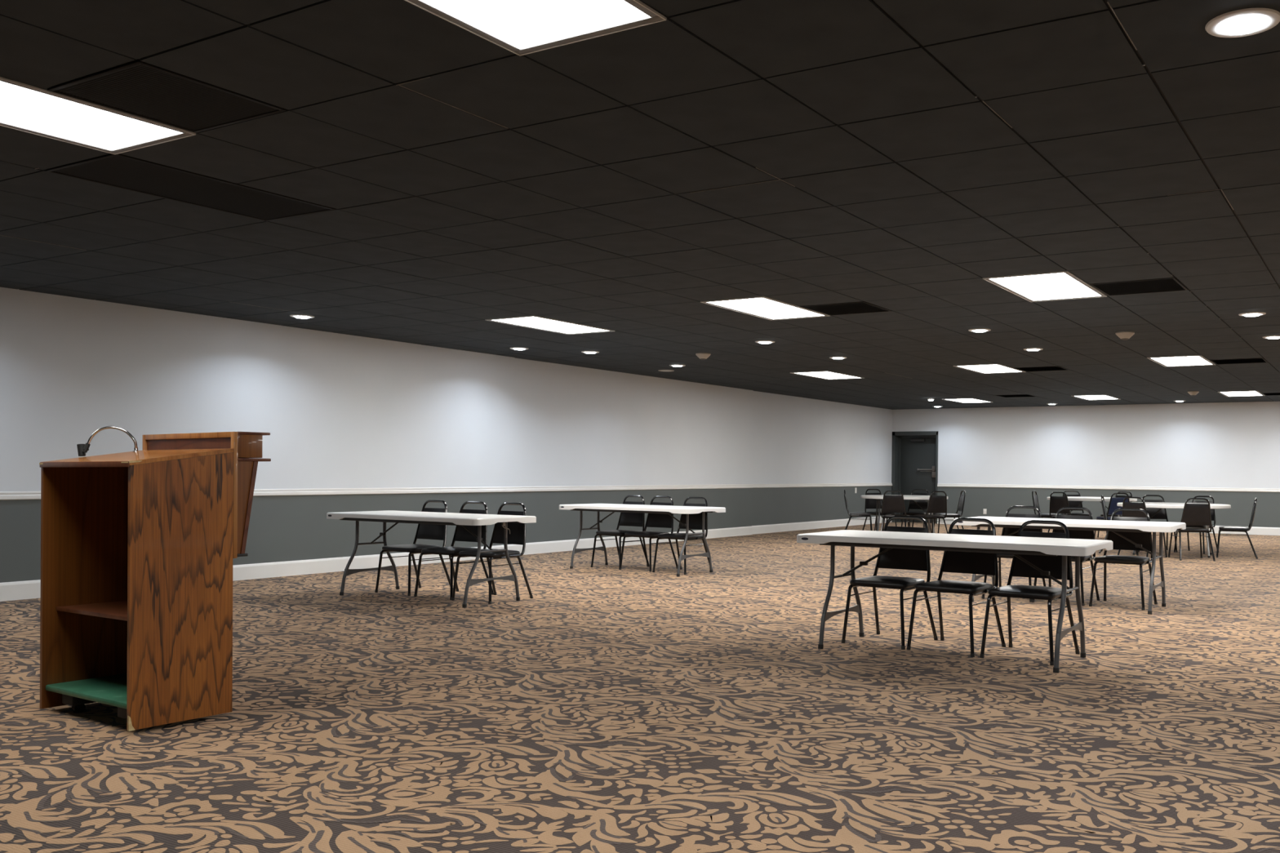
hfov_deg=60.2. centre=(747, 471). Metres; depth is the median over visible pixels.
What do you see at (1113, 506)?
chair
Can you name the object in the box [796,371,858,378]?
diffuser
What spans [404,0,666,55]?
recessed light
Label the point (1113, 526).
folding table
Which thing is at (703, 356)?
smoke detector
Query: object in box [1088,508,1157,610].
chair
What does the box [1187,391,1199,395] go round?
smoke detector
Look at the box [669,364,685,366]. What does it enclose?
recessed light
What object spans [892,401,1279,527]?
wall
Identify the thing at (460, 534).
chair
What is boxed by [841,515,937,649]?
chair
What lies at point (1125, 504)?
chair
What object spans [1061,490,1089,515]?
chair
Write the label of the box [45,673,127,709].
shelf
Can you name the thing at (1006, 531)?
chair
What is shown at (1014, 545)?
folding table
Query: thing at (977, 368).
diffuser
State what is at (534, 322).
recessed light
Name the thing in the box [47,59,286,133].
ceiling vent
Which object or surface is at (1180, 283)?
ceiling vent
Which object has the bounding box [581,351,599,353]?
recessed light
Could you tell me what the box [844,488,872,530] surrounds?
chair
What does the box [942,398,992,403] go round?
recessed light
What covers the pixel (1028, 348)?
recessed light
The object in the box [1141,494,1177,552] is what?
chair
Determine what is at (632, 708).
floor
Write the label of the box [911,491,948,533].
chair
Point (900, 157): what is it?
ceiling
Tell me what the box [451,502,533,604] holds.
chair
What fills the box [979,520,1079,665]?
chair
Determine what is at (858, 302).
ceiling vent
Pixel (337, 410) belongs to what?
wall
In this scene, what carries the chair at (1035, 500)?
on the floor
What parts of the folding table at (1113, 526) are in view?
leg, cross plate, leg, frame rail, leg, cross plate, leg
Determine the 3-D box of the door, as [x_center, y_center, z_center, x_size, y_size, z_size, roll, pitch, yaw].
[3.919,0.132,25.421,1.132,2.110,0.330,1,0,31]
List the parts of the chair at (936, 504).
seat, leg, frame, backrest, leg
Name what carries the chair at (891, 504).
on the floor
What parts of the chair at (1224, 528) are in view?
leg, seat, frame, leg, backrest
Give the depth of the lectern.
5.00 m
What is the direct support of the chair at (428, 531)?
on the floor
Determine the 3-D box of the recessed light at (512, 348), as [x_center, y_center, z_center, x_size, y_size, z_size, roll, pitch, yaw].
[-2.787,-1.497,13.374,0.228,0.022,0.228,1,0,31]
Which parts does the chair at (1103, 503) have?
backrest, frame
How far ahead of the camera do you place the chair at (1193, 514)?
14.87 m
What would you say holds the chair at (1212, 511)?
on the floor
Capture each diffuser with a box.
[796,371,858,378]
[958,364,1019,373]
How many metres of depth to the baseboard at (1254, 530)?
21.64 m
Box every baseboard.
[0,515,891,601]
[937,517,1279,535]
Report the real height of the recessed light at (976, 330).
0.022 m
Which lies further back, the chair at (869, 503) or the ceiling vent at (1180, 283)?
the chair at (869, 503)
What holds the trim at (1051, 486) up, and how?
attached to the wall at (1221, 445)
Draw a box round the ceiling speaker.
[657,369,674,371]
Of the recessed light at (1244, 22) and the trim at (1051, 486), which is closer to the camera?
the recessed light at (1244, 22)
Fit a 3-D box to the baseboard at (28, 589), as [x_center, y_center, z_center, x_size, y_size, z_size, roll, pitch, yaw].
[-3.561,1.034,13.784,0.101,0.156,27.327,1,0,31]
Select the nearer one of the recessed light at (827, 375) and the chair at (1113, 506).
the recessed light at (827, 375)
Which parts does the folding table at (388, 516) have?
leg, cross plate, leg, frame rail, leg, cross plate, leg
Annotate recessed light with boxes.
[0,75,195,154]
[289,314,314,318]
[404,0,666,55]
[484,315,614,334]
[510,346,528,350]
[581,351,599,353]
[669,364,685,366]
[700,295,830,319]
[755,340,774,343]
[790,370,863,379]
[829,356,846,359]
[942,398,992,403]
[953,363,1026,373]
[968,328,991,332]
[982,270,1106,302]
[1023,347,1043,351]
[1071,394,1119,399]
[1146,355,1215,366]
[1204,7,1279,37]
[1217,391,1265,396]
[1238,311,1266,316]
[1262,335,1279,338]
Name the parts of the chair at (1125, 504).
backrest, frame, leg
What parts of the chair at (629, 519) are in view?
leg, seat, leg, leg, backrest, frame, leg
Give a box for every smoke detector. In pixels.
[695,352,711,359]
[1115,331,1134,340]
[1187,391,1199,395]
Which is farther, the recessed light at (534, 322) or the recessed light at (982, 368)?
the recessed light at (982, 368)
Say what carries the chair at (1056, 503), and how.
on the floor
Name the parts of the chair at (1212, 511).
leg, leg, seat, leg, backrest, frame, leg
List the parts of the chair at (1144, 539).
leg, leg, seat, seat frame, frame, backrest, leg, leg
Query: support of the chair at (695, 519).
on the floor
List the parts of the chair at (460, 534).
leg, seat, leg, leg, frame, backrest, leg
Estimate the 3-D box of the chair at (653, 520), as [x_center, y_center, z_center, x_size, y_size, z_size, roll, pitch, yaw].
[-1.144,0.713,12.755,0.472,0.852,0.537,1,0,33]
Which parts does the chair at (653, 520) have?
leg, seat frame, leg, seat, leg, frame, backrest, leg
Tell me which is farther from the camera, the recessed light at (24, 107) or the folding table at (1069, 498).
the folding table at (1069, 498)
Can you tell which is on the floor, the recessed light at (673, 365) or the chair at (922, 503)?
the chair at (922, 503)
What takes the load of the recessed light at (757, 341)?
in the ceiling
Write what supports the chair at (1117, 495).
on the floor
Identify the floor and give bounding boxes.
[0,521,1279,852]
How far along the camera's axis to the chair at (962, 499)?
19.40 m
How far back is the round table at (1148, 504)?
15.41 m
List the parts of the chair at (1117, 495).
seat, frame, backrest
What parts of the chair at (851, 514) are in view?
leg, frame, seat, leg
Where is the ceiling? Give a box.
[0,0,1279,409]
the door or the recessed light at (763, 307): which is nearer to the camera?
the recessed light at (763, 307)
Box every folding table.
[326,510,536,608]
[559,503,725,577]
[796,529,1112,673]
[953,516,1186,614]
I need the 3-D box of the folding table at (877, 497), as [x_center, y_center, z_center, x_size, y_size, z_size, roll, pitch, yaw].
[2.776,0.805,19.500,1.536,0.743,1.536,1,0,2]
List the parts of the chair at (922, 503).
seat, backrest, frame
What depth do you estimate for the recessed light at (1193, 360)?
14.08 m
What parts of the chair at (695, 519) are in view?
leg, leg, seat frame, seat, leg, frame, backrest, leg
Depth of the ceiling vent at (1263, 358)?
14.06 m
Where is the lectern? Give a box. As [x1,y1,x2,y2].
[39,426,271,731]
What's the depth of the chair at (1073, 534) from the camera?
10.03 m
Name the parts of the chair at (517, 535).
leg, seat frame, seat, leg, leg, backrest, frame, leg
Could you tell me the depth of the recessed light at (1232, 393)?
19.56 m
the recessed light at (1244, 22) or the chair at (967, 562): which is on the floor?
the chair at (967, 562)
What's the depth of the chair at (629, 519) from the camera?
13.07 m
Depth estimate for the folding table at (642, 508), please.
12.31 m
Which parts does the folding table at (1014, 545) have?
leg, cross plate, leg, frame rail, leg, cross plate, leg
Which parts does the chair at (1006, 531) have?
leg, leg, seat, backrest, frame, leg, leg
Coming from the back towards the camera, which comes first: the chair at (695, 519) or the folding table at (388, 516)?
the chair at (695, 519)
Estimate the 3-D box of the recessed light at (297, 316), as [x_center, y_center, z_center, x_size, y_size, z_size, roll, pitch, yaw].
[-4.356,-1.512,10.719,0.228,0.022,0.228,1,0,31]
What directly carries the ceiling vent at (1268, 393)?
in the ceiling
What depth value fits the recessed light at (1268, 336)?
11.51 m
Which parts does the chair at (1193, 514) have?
leg, leg, seat frame, seat, frame, backrest, leg, leg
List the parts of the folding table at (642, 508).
leg, cross plate, leg, frame rail, leg, cross plate, leg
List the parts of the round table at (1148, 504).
leg, leg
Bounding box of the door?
[891,431,937,524]
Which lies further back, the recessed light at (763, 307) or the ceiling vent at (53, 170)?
the recessed light at (763, 307)
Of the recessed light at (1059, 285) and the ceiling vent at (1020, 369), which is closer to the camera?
the recessed light at (1059, 285)
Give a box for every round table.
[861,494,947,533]
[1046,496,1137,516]
[1116,502,1231,558]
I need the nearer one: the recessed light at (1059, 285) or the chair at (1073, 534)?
the recessed light at (1059, 285)
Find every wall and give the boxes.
[0,287,892,582]
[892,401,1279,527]
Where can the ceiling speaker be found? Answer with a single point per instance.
(658, 370)
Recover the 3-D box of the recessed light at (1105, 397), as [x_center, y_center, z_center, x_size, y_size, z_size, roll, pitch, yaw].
[6.620,-1.409,20.836,0.633,0.014,1.267,1,0,31]
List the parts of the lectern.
panel, panel, header frame, header moulding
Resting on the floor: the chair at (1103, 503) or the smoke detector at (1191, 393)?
the chair at (1103, 503)
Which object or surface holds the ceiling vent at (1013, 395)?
in the ceiling
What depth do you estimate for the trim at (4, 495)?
14.03 m
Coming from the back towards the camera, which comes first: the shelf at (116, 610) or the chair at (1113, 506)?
the chair at (1113, 506)
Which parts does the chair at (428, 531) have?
leg, seat frame, seat, leg, leg, frame, backrest, leg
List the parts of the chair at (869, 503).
frame, backrest, seat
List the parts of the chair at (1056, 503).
backrest, frame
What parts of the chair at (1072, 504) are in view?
backrest, seat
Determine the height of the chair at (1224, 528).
0.852 m
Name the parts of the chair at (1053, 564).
leg, leg, seat frame, seat, frame, backrest, leg, leg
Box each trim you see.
[0,483,892,500]
[937,483,1279,492]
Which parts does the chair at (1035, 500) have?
backrest, frame, seat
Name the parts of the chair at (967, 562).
leg, leg, seat, seat frame, frame, backrest, leg, leg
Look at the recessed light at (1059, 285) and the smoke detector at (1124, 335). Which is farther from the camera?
the smoke detector at (1124, 335)
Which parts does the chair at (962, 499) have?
seat, frame, backrest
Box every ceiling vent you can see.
[45,153,336,221]
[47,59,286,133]
[800,301,892,315]
[995,394,1036,397]
[1014,365,1068,371]
[1089,276,1187,296]
[1209,357,1267,364]
[1262,392,1279,395]
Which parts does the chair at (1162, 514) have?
frame, backrest, leg, leg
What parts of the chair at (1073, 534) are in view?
leg, leg, backrest, frame, seat, leg, leg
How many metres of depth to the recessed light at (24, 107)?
4.72 m
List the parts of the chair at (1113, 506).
seat, frame, backrest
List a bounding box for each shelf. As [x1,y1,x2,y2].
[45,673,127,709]
[56,600,127,621]
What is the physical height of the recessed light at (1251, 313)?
0.022 m
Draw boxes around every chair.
[374,499,450,595]
[413,501,493,599]
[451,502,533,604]
[591,495,649,569]
[620,495,677,572]
[652,497,713,574]
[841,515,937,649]
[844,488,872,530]
[862,488,897,531]
[880,490,910,531]
[901,488,931,533]
[906,517,1005,657]
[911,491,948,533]
[933,490,965,533]
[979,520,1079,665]
[982,505,1045,602]
[1031,490,1062,518]
[1031,506,1099,606]
[1048,492,1071,532]
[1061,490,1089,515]
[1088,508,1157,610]
[1093,493,1129,537]
[1097,491,1132,537]
[1098,495,1137,555]
[1117,497,1167,557]
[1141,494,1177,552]
[1168,497,1215,561]
[1173,495,1217,554]
[1216,497,1257,559]
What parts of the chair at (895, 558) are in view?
leg, leg, seat frame, seat, frame, leg, backrest, leg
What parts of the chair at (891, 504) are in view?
backrest, frame, seat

